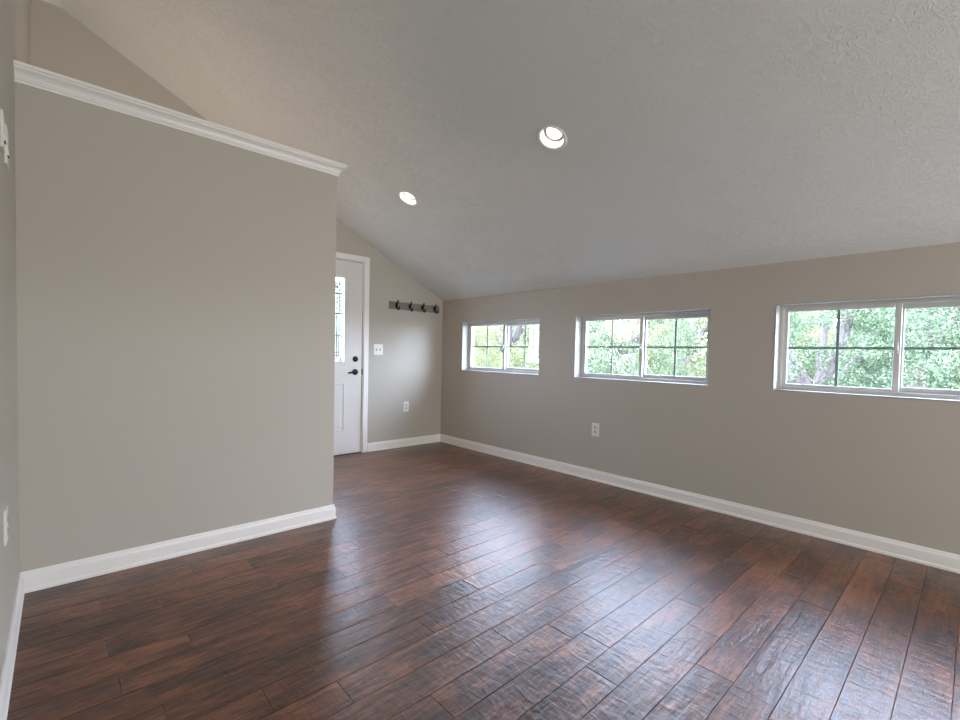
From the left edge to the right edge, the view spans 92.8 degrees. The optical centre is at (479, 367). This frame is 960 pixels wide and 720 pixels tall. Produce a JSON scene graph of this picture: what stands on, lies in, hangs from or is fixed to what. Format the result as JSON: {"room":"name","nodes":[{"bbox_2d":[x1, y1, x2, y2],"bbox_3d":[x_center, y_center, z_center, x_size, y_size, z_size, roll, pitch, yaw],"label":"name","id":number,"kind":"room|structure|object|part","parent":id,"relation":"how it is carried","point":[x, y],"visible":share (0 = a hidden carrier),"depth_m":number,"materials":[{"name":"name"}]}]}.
{"room":"empty living room","nodes":[
{"label":"empty living room","id":0,"kind":"room"},
{"bbox_2d":[0,0,30,677],"bbox_3d":[-0.428,-0.642,0.169,0.120,3.574,8.196,0,2,-43],"label":"wall","id":1,"kind":"structure","parent":0,"point":[15,24],"depth_m":1.69,"materials":[{"name":"grey paint"}]},
{"bbox_2d":[0,109,6,152],"bbox_3d":[-1.569,-0.778,1.506,0.012,0.120,0.072,0,2,-43],"label":"light switch","id":2,"kind":"object","parent":1,"relation":"attached to","point":[2,118],"visible":1,"depth_m":1.48,"materials":[{"name":"white plastic"}]},
{"bbox_2d":[3,505,8,545],"bbox_3d":[-1.575,0.522,1.521,0.009,0.117,0.072,0,2,-43],"label":"electrical outlet","id":3,"kind":"object","parent":1,"relation":"attached to","point":[5,511],"visible":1,"depth_m":1.50,"materials":[{"name":"white plastic"}]},
{"bbox_2d":[4,124,9,168],"bbox_3d":[-1.666,-0.778,1.611,0.012,0.135,0.072,0,2,-43],"label":"light switch","id":4,"kind":"object","parent":1,"relation":"attached to","point":[6,154],"visible":0.88,"depth_m":1.59,"materials":[{"name":"white plastic"}]},
{"bbox_2d":[0,572,24,719],"bbox_3d":[0.103,1.075,-0.294,0.017,0.095,6.349,0,2,-43],"label":"baseboard","id":5,"kind":"structure","parent":1,"relation":"attached to","point":[6,678],"depth_m":1.56,"materials":[{"name":"white paint"}]},
{"bbox_2d":[14,82,336,571],"bbox_3d":[-1.530,-0.109,2.542,1.464,2.258,0.120,0,2,-43],"label":"wall partition","id":6,"kind":"structure","parent":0,"point":[176,289],"depth_m":2.35,"materials":[{"name":"grey paint"}]},
{"bbox_2d":[19,504,336,592],"bbox_3d":[-1.546,0.952,2.581,1.481,0.095,0.154,0,2,-43],"label":"baseboard","id":7,"kind":"structure","parent":6,"relation":"attached to","point":[37,579],"depth_m":2.39,"materials":[{"name":"white paint"}]},
{"bbox_2d":[13,59,347,176],"bbox_3d":[-1.486,-1.273,2.524,1.516,0.073,0.224,0,2,-43],"label":"trim","id":8,"kind":"structure","parent":6,"relation":"on","point":[25,74],"depth_m":2.30,"materials":[{"name":"white paint"}]},
{"bbox_2d":[30,0,442,442],"bbox_3d":[-1.908,-0.805,4.480,3.776,3.574,0.160,0,2,-43],"label":"wall","id":9,"kind":"structure","parent":0,"point":[409,368],"depth_m":5.11,"materials":[{"name":"grey paint"}]},
{"bbox_2d":[334,252,369,456],"bbox_3d":[-1.655,-0.133,4.707,1.054,2.136,0.217,0,2,-43],"label":"door","id":10,"kind":"structure","parent":9,"relation":"in","point":[351,374],"depth_m":4.90,"materials":[{"name":"white paint"}]},
{"bbox_3d":[-1.523,0.416,4.789,0.224,0.510,0.007,0,2,-43],"label":"raised panel","id":11,"kind":"part","parent":10,"relation":"part of","materials":[{"name":"white paint"}]},
{"bbox_3d":[-1.612,-0.504,4.654,0.560,0.952,0.016,0,2,-43],"label":"glass moulding","id":12,"kind":"part","parent":10,"relation":"part of","materials":[{"name":"glass"}]},
{"bbox_2d":[373,344,382,354],"bbox_3d":[-1.133,-0.204,5.101,0.117,0.117,0.021,0,2,-43],"label":"light switch","id":13,"kind":"object","parent":9,"relation":"attached to","point":[377,348],"visible":1,"depth_m":5.10,"materials":[{"name":"white plastic"}]},
{"bbox_2d":[367,434,439,451],"bbox_3d":[-0.869,0.880,5.399,1.021,0.095,0.017,0,2,-43],"label":"baseboard","id":14,"kind":"structure","parent":9,"relation":"attached to","point":[383,445],"depth_m":5.36,"materials":[{"name":"white paint"}]},
{"bbox_2d":[403,401,408,411],"bbox_3d":[-0.871,0.455,5.383,0.072,0.117,0.009,0,2,-43],"label":"electrical outlet","id":15,"kind":"object","parent":9,"relation":"attached to","point":[405,404],"visible":1,"depth_m":5.38,"materials":[{"name":"white plastic"}]},
{"bbox_2d":[389,300,439,313],"bbox_3d":[-0.742,-0.713,5.387,0.704,0.117,0.091,0,2,-43],"label":"hook rail","id":16,"kind":"object","parent":9,"relation":"attached to","point":[397,305],"visible":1,"depth_m":5.38,"materials":[{"name":"black metal"}]},
{"bbox_2d":[7,442,959,719],"bbox_3d":[0.885,1.111,1.573,3.936,0.060,8.356,0,2,-43],"label":"floor","id":17,"kind":"structure","parent":0,"point":[447,581],"depth_m":1.92,"materials":[{"name":"brown wood"}]},
{"bbox_2d":[42,0,959,300],"bbox_3d":[1.034,-1.574,1.576,4.186,2.214,8.356,0,2,-43],"label":"ceiling","id":18,"kind":"structure","parent":0,"point":[702,135],"depth_m":2.62,"materials":[{"name":"white paint"}]},
{"bbox_2d":[398,190,417,205],"bbox_3d":[-0.615,-1.478,3.905,0.179,0.148,0.179,1,2,2],"label":"recessed light","id":19,"kind":"object","parent":18,"relation":"in","point":[406,197],"visible":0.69,"depth_m":3.95,"materials":[{"name":"white"}]},
{"bbox_2d":[537,125,566,150],"bbox_3d":[0.436,-1.419,2.765,0.179,0.148,0.179,1,2,2],"label":"recessed light","id":20,"kind":"object","parent":18,"relation":"in","point":[551,137],"visible":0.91,"depth_m":2.80,"materials":[{"name":"white metal"}]},
{"bbox_3d":[0.449,-1.425,2.777,0.095,0.012,0.095,3,-24,47],"label":"bulb","id":21,"kind":"part","parent":20,"relation":"part of","materials":[{"name":"white glass"}]},
{"bbox_2d":[440,242,959,554],"bbox_3d":[2.294,0.219,2.824,0.160,1.807,8.356,0,2,-43],"label":"wall","id":22,"kind":"structure","parent":0,"point":[884,467],"depth_m":3.21,"materials":[{"name":"grey paint"}]},
{"bbox_2d":[461,317,539,374],"bbox_3d":[0.254,-0.235,5.048,0.175,0.577,1.192,0,2,-43],"label":"window","id":23,"kind":"structure","parent":22,"relation":"in","point":[468,328],"depth_m":5.10,"materials":[{"name":"grey plastic"}]},
{"bbox_2d":[472,326,502,367],"bbox_3d":[0.086,-0.244,5.267,0.005,0.489,0.541,0,2,-43],"label":"grille","id":24,"kind":"object","parent":23,"relation":"attached to","point":[487,346],"depth_m":5.28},
{"bbox_3d":[0.081,-0.244,5.264,0.026,0.541,0.597,0,2,-43],"label":"sash","id":25,"kind":"part","parent":23,"relation":"part of","materials":[{"name":"grey plastic"}]},
{"bbox_3d":[0.480,-0.225,4.877,0.026,0.519,0.583,0,2,-43],"label":"sash","id":26,"kind":"part","parent":23,"relation":"part of","materials":[{"name":"grey plastic"}]},
{"bbox_2d":[509,325,538,367],"bbox_3d":[0.483,-0.225,4.882,0.005,0.467,0.499,0,2,-43],"label":"grille","id":27,"kind":"object","parent":23,"relation":"attached to","point":[525,346],"depth_m":4.88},
{"bbox_2d":[592,423,598,436],"bbox_3d":[1.029,0.551,4.080,0.009,0.117,0.072,0,2,-43],"label":"electrical outlet","id":28,"kind":"object","parent":22,"relation":"attached to","point":[595,426],"visible":1,"depth_m":4.07,"materials":[{"name":"white plastic"}]},
{"bbox_2d":[574,308,711,385],"bbox_3d":[1.347,-0.175,3.858,0.175,0.577,1.200,0,2,-43],"label":"window","id":29,"kind":"structure","parent":22,"relation":"in","point":[581,321],"depth_m":3.86,"materials":[{"name":"grey plastic"}]},
{"bbox_2d":[586,320,638,373],"bbox_3d":[1.179,-0.185,4.079,0.005,0.489,0.545,0,2,-43],"label":"grille","id":30,"kind":"object","parent":29,"relation":"attached to","point":[611,346],"depth_m":4.08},
{"bbox_3d":[1.173,-0.185,4.076,0.026,0.541,0.601,0,2,-43],"label":"sash","id":31,"kind":"part","parent":29,"relation":"part of","materials":[{"name":"grey plastic"}]},
{"bbox_3d":[1.576,-0.165,3.686,0.026,0.519,0.587,0,2,-43],"label":"sash","id":32,"kind":"part","parent":29,"relation":"part of","materials":[{"name":"grey plastic"}]},
{"bbox_2d":[646,319,706,375],"bbox_3d":[1.579,-0.165,3.691,0.005,0.467,0.503,0,2,-43],"label":"grille","id":33,"kind":"object","parent":29,"relation":"attached to","point":[675,347],"depth_m":3.69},
{"bbox_2d":[440,434,959,573],"bbox_3d":[2.212,1.025,2.789,0.017,0.095,8.036,0,2,-43],"label":"baseboard","id":34,"kind":"structure","parent":22,"relation":"attached to","point":[947,561],"depth_m":3.16,"materials":[{"name":"white paint"}]},
{"bbox_2d":[772,293,959,401],"bbox_3d":[2.432,-0.116,2.678,0.175,0.577,1.192,0,2,-43],"label":"window","id":35,"kind":"structure","parent":22,"relation":"in","point":[782,311],"depth_m":2.75,"materials":[{"name":"grey plastic"}]},
{"bbox_2d":[788,310,893,385],"bbox_3d":[2.265,-0.126,2.897,0.005,0.489,0.541,0,2,-43],"label":"grille","id":36,"kind":"object","parent":35,"relation":"attached to","point":[837,347],"depth_m":2.90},
{"bbox_3d":[2.260,-0.126,2.895,0.026,0.541,0.597,0,2,-43],"label":"sash","id":37,"kind":"part","parent":35,"relation":"part of","materials":[{"name":"grey plastic"}]},
{"bbox_3d":[2.659,-0.106,2.507,0.026,0.519,0.583,0,2,-43],"label":"sash","id":38,"kind":"part","parent":35,"relation":"part of","materials":[{"name":"grey plastic"}]},
{"bbox_2d":[904,347,959,349],"bbox_3d":[2.662,-0.106,2.513,0.005,0.467,0.499,0,2,-43],"label":"grille","id":39,"kind":"object","parent":35,"relation":"attached to","point":[905,348],"depth_m":2.60,"materials":[{"name":"grey metal"}]},
{"label":"outside","id":40,"kind":"structure","parent":0,"visible":0},
{"bbox_3d":[0.858,1.329,21.245,110.000,0.300,110.000,0,2,-43],"label":"ground","id":41,"kind":"structure","parent":40,"visible":0},
{"bbox_2d":[335,277,342,361],"bbox_3d":[-3.770,-0.837,12.343,3.715,4.767,3.737,0,2,-28],"label":"leafy tree","id":42,"kind":"object","parent":41,"relation":"on","point":[337,359],"visible":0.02,"depth_m":11.68,"materials":[{"name":"green plant"}]},
{"bbox_2d":[474,325,524,366],"bbox_3d":[-0.162,-1.377,19.551,4.386,5.628,4.412,1,2,-5],"label":"leafy tree","id":43,"kind":"object","parent":41,"relation":"on","point":[498,325],"visible":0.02,"depth_m":18.80,"materials":[{"name":"green plant"}]},
{"bbox_2d":[474,325,538,368],"bbox_3d":[0.811,-0.720,13.940,3.298,4.456,3.066,2,2,11],"label":"leafy tree","id":44,"kind":"object","parent":41,"relation":"on","point":[497,334],"visible":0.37,"depth_m":13.39,"materials":[{"name":"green plant"}]},
{"bbox_2d":[587,318,705,376],"bbox_3d":[3.553,-0.438,10.995,3.199,4.308,3.218,1,2,-7],"label":"leafy tree","id":45,"kind":"object","parent":41,"relation":"on","point":[625,360],"visible":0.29,"depth_m":10.21,"materials":[{"name":"green plant"}]},
{"bbox_2d":[335,280,959,388],"bbox_3d":[6.739,-1.409,21.697,41.336,7.018,13.160,2,2,18],"label":"thicket","id":46,"kind":"object","parent":41,"relation":"on","point":[624,321],"visible":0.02,"depth_m":20.82,"materials":[{"name":"green plant"}]},
{"bbox_2d":[634,318,707,376],"bbox_3d":[6.205,-0.643,13.686,3.344,4.547,3.598,2,2,35],"label":"leafy tree","id":47,"kind":"object","parent":41,"relation":"on","point":[703,329],"visible":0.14,"depth_m":13.21,"materials":[{"name":"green plant"}]},
{"bbox_2d":[787,310,853,383],"bbox_3d":[11.019,-1.185,16.613,4.498,5.657,4.180,0,2,-31],"label":"leafy tree","id":48,"kind":"object","parent":41,"relation":"on","point":[812,332],"visible":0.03,"depth_m":15.46,"materials":[{"name":"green plant"}]},
{"bbox_2d":[787,307,959,388],"bbox_3d":[5.761,-0.550,7.652,3.117,4.726,3.262,3,2,42],"label":"leafy tree","id":49,"kind":"object","parent":41,"relation":"on","point":[878,321],"visible":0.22,"depth_m":6.93,"materials":[{"name":"green plant"}]},
{"bbox_2d":[824,307,959,389],"bbox_3d":[10.439,-0.652,10.736,4.077,5.320,3.897,0,2,-39],"label":"leafy tree","id":50,"kind":"object","parent":41,"relation":"on","point":[955,316],"visible":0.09,"depth_m":10.21,"materials":[{"name":"green plant"}]},
{"bbox_2d":[950,338,959,388],"bbox_3d":[10.069,-0.386,7.190,3.715,4.767,3.737,3,2,38],"label":"leafy tree","id":51,"kind":"object","parent":41,"relation":"on","point":[957,339],"visible":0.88,"depth_m":8.51,"materials":[{"name":"green plant"}]}
]}

